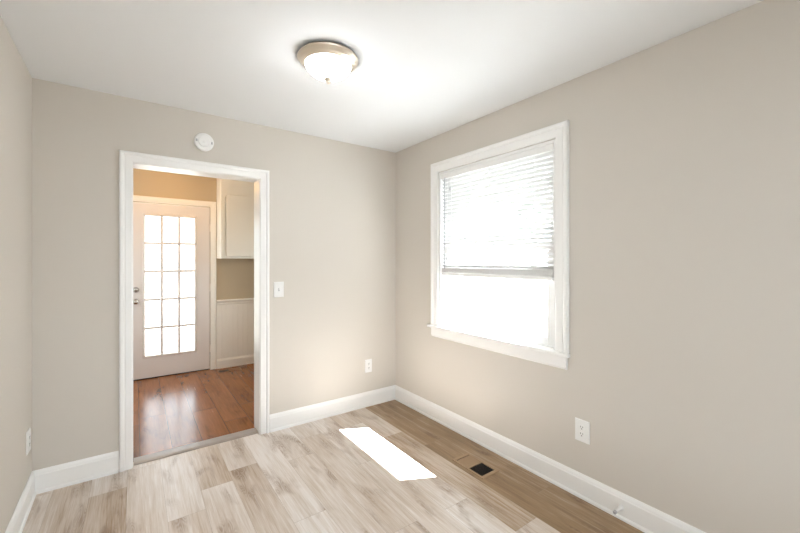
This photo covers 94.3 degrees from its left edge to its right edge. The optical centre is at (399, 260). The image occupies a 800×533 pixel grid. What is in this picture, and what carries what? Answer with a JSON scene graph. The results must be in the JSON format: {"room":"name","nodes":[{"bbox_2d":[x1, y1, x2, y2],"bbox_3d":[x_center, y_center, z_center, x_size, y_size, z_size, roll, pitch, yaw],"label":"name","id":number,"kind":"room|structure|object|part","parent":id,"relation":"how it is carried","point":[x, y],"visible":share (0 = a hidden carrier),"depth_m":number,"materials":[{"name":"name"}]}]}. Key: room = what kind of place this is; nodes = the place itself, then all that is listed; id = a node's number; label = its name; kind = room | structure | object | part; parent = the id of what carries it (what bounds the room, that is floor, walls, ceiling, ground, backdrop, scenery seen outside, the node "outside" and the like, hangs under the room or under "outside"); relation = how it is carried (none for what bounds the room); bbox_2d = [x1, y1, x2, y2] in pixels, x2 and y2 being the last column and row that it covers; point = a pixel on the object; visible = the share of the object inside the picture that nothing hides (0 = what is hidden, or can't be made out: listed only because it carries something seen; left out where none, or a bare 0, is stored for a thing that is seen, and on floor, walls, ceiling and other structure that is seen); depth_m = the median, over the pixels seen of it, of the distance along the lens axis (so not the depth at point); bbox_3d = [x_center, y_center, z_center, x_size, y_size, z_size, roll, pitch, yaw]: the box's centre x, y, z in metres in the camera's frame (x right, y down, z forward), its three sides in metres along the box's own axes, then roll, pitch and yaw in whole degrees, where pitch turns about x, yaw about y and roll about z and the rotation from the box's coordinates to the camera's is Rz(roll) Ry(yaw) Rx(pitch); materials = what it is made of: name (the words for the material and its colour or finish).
{"room":"empty room","nodes":[
{"label":"empty room","id":0,"kind":"room"},
{"bbox_2d":[0,16,31,532],"bbox_3d":[-0.985,0.148,0.469,0.150,2.440,4.142,0,0,-37],"label":"wall","id":1,"kind":"structure","parent":0,"point":[15,78],"depth_m":1.83,"materials":[{"name":"grey paint"}]},
{"bbox_2d":[5,471,35,532],"bbox_3d":[-0.989,1.300,0.620,0.022,0.135,3.891,0,0,-37],"label":"baseboard","id":2,"kind":"structure","parent":1,"relation":"attached to","point":[18,520],"depth_m":1.93,"materials":[{"name":"white paint"}]},
{"bbox_2d":[26,428,30,455],"bbox_3d":[-2.080,1.012,2.080,0.009,0.125,0.082,0,0,-34],"label":"wall outlet","id":3,"kind":"object","parent":1,"relation":"attached to","point":[28,433],"visible":1,"depth_m":2.07,"materials":[{"name":"white plastic"}]},
{"bbox_2d":[133,168,253,299],"bbox_3d":[-2.757,0.148,4.495,2.750,2.440,0.150,0,0,-36],"label":"wall","id":4,"kind":"structure","parent":0,"point":[234,277],"depth_m":4.63,"materials":[{"name":"beige paint"}]},
{"bbox_2d":[133,202,209,380],"bbox_3d":[-2.727,0.350,4.418,0.849,2.033,0.110,0,0,-36],"label":"door","id":5,"kind":"structure","parent":4,"relation":"in","point":[162,364],"depth_m":4.44,"materials":[{"name":"white paint"}]},
{"bbox_3d":[-2.991,0.468,4.202,0.066,0.066,0.066,0,0,-36],"label":"knob","id":6,"kind":"part","parent":5,"relation":"part of","materials":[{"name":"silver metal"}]},
{"bbox_3d":[-2.737,0.290,4.430,0.554,1.672,0.031,0,0,-36],"label":"glazing frame","id":7,"kind":"part","parent":5,"relation":"part of","materials":[{"name":"white glass"}]},
{"bbox_2d":[133,195,215,369],"bbox_3d":[-2.727,0.312,4.412,0.990,2.112,0.019,0,0,-36],"label":"door frame","id":8,"kind":"structure","parent":4,"relation":"attached to","point":[212,205],"depth_m":4.67,"materials":[{"name":"white paint"}]},
{"bbox_2d":[216,303,253,368],"bbox_3d":[-1.959,0.963,4.966,0.902,0.810,0.012,0,0,-36],"label":"wainscot","id":9,"kind":"structure","parent":4,"relation":"attached to","point":[234,322],"depth_m":4.82,"materials":[{"name":"white paint"}]},
{"bbox_2d":[216,298,253,304],"bbox_3d":[-1.952,0.530,4.957,0.902,0.063,0.034,0,0,-36],"label":"chair rail","id":10,"kind":"object","parent":4,"relation":"attached to","point":[245,300],"visible":0.55,"depth_m":4.81,"materials":[{"name":"white paint"}]},
{"bbox_2d":[217,354,253,368],"bbox_3d":[-1.952,1.308,4.957,0.902,0.120,0.014,0,0,-36],"label":"baseboard","id":11,"kind":"structure","parent":4,"relation":"attached to","point":[246,359],"depth_m":4.82,"materials":[{"name":"white paint"}]},
{"bbox_2d":[217,178,253,258],"bbox_3d":[-1.873,-0.548,4.841,0.891,1.045,0.313,0,0,-36],"label":"upper cabinet","id":12,"kind":"object","parent":4,"relation":"attached to","point":[235,199],"visible":0.37,"depth_m":4.56,"materials":[{"name":"white paint"}]},
{"bbox_3d":[-1.945,-0.427,4.609,0.389,0.750,0.018,0,0,-36],"label":"door","id":13,"kind":"part","parent":12,"relation":"part of","materials":[{"name":"white paint"}]},
{"bbox_2d":[32,78,395,470],"bbox_3d":[-1.295,0.148,2.891,3.500,2.440,0.160,0,0,-36],"label":"wall","id":14,"kind":"structure","parent":0,"point":[332,203],"depth_m":2.58,"materials":[{"name":"grey paint"}]},
{"bbox_2d":[33,451,118,494],"bbox_3d":[-1.986,1.300,2.285,0.405,0.135,0.022,0,0,-36],"label":"baseboard","id":15,"kind":"structure","parent":14,"relation":"attached to","point":[55,477],"depth_m":2.28,"materials":[{"name":"white paint"}]},
{"bbox_2d":[119,150,268,471],"bbox_3d":[-1.483,0.325,2.756,0.958,2.087,0.204,0,0,-36],"label":"door frame","id":16,"kind":"structure","parent":14,"relation":"attached to","point":[128,160],"depth_m":2.58,"materials":[{"name":"white paint"}]},
{"bbox_2d":[194,133,213,150],"bbox_3d":[-1.413,-0.858,2.679,0.128,0.128,0.046,0,0,-36],"label":"smoke detector","id":17,"kind":"object","parent":14,"relation":"attached to","point":[202,141],"visible":1,"depth_m":2.67,"materials":[{"name":"white plastic"}]},
{"bbox_2d":[274,282,283,296],"bbox_3d":[-0.979,0.234,3.006,0.080,0.124,0.020,0,0,-36],"label":"light switch","id":18,"kind":"object","parent":14,"relation":"attached to","point":[278,286],"visible":1,"depth_m":3.01,"materials":[{"name":"white plastic"}]},
{"bbox_2d":[269,385,394,432],"bbox_3d":[-0.539,1.300,3.320,1.230,0.135,0.022,0,0,-36],"label":"baseboard","id":19,"kind":"structure","parent":14,"relation":"attached to","point":[302,415],"depth_m":3.25,"materials":[{"name":"white paint"}]},
{"bbox_2d":[365,359,371,372],"bbox_3d":[-0.296,0.992,3.501,0.074,0.122,0.009,0,0,-36],"label":"wall outlet","id":20,"kind":"object","parent":14,"relation":"attached to","point":[368,363],"visible":1,"depth_m":3.50,"materials":[{"name":"white plastic"}]},
{"bbox_2d":[22,363,643,532],"bbox_3d":[-0.777,1.383,2.038,3.210,0.031,6.250,0,0,-36],"label":"floor","id":21,"kind":"structure","parent":0,"point":[386,467],"depth_m":2.28,"materials":[{"name":"brown wood"}]},
{"bbox_2d":[134,428,257,465],"bbox_3d":[-1.481,1.362,2.753,0.802,0.011,0.108,0,0,-36],"label":"threshold","id":22,"kind":"object","parent":21,"relation":"on","point":[178,450],"visible":1,"depth_m":2.71,"materials":[{"name":"beige wood"}]},
{"bbox_2d":[217,367,241,372],"bbox_3d":[-2.131,1.366,4.638,0.265,0.003,0.125,0,0,-36],"label":"floor vent","id":23,"kind":"object","parent":21,"relation":"in","point":[237,368],"visible":1,"depth_m":4.62,"materials":[{"name":"brown metal"}]},
{"bbox_2d":[452,453,498,478],"bbox_3d":[0.500,1.364,2.477,0.155,0.007,0.278,0,0,-36],"label":"floor vent","id":24,"kind":"object","parent":21,"relation":"in","point":[471,463],"visible":1,"depth_m":2.47,"materials":[{"name":"beige metal"}]},
{"bbox_2d":[0,0,763,152],"bbox_3d":[0.129,-1.132,1.315,3.017,0.120,4.220,0,0,-36],"label":"ceiling","id":25,"kind":"structure","parent":0,"point":[426,69],"depth_m":1.89,"materials":[{"name":"white paint"}]},
{"bbox_2d":[297,41,357,83],"bbox_3d":[-0.378,-1.001,1.956,0.316,0.142,0.316,0,0,-36],"label":"ceiling light","id":26,"kind":"object","parent":25,"relation":"attached to","point":[327,61],"visible":1,"depth_m":1.88,"materials":[{"name":"white glass"}]},
{"bbox_2d":[396,0,799,532],"bbox_3d":[1.270,0.148,2.082,0.270,2.440,4.139,0,0,-36],"label":"wall","id":27,"kind":"structure","parent":0,"point":[683,370],"depth_m":1.81,"materials":[{"name":"grey paint"}]},
{"bbox_2d":[427,120,569,369],"bbox_3d":[0.741,-0.091,2.810,0.322,1.489,1.300,0,0,-36],"label":"window","id":28,"kind":"structure","parent":27,"relation":"in","point":[552,349],"depth_m":2.54,"materials":[{"name":"white paint"}]},
{"bbox_3d":[0.861,-0.097,2.876,0.050,1.426,1.201,0,0,-36],"label":"exterior casing","id":29,"kind":"part","parent":28,"relation":"part of","materials":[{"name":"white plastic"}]},
{"bbox_2d":[441,143,553,280],"bbox_3d":[0.658,-0.302,2.731,0.051,0.854,1.037,0,0,-36],"label":"window blind","id":30,"kind":"object","parent":28,"relation":"attached to","point":[507,272],"visible":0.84,"depth_m":2.64,"materials":[{"name":"white plastic"}]},
{"bbox_3d":[0.437,-0.297,3.051,0.039,0.806,0.002,0,0,-36],"label":"ladder cord","id":31,"kind":"part","parent":30,"relation":"part of","materials":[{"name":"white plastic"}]},
{"bbox_3d":[0.663,0.113,2.735,0.037,0.025,1.025,0,0,-36],"label":"rail","id":32,"kind":"part","parent":30,"relation":"part of","materials":[{"name":"white plastic"}]},
{"bbox_3d":[0.755,-0.082,2.800,0.270,1.336,1.081,0,0,-36],"label":"frame","id":33,"kind":"part","parent":28,"relation":"part of","materials":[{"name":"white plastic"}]},
{"bbox_3d":[0.670,0.566,2.739,0.060,0.025,1.081,0,0,-36],"label":"sill","id":34,"kind":"part","parent":28,"relation":"part of","materials":[{"name":"white paint"}]},
{"bbox_3d":[0.691,0.215,2.772,0.032,0.658,1.017,0,0,-36],"label":"sash","id":35,"kind":"part","parent":28,"relation":"part of","materials":[{"name":"white glass"}]},
{"bbox_3d":[0.721,-0.403,2.793,0.030,0.654,1.017,0,0,-36],"label":"sash","id":36,"kind":"part","parent":28,"relation":"part of","materials":[{"name":"white plastic"}]},
{"bbox_2d":[395,385,705,532],"bbox_3d":[1.101,1.300,2.066,0.022,0.135,3.970,0,0,-36],"label":"baseboard","id":37,"kind":"structure","parent":27,"relation":"attached to","point":[646,518],"depth_m":2.26,"materials":[{"name":"white paint"}]},
{"bbox_2d":[613,504,623,514],"bbox_3d":[1.139,1.304,1.942,0.078,0.029,0.029,0,0,-36],"label":"door stop","id":38,"kind":"object","parent":37,"relation":"attached to","point":[620,507],"visible":1,"depth_m":1.94,"materials":[{"name":"white plastic"}]},
{"bbox_2d":[575,417,589,444],"bbox_3d":[1.052,0.984,2.145,0.009,0.127,0.084,0,0,-36],"label":"wall outlet","id":39,"kind":"object","parent":27,"relation":"attached to","point":[582,427],"visible":1,"depth_m":2.14,"materials":[{"name":"white plastic"}]},
{"label":"outside","id":40,"kind":"structure","parent":0,"visible":0},
{"bbox_2d":[146,265,547,335],"bbox_3d":[15.081,1.918,47.661,160.000,0.100,180.000,0,0,-36],"label":"ground","id":41,"kind":"structure","parent":40,"point":[513,304],"depth_m":16.99,"materials":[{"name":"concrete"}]},
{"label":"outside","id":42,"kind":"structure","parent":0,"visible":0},
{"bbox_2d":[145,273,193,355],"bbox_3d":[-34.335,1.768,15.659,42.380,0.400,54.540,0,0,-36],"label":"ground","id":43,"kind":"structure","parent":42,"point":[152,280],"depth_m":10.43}
]}

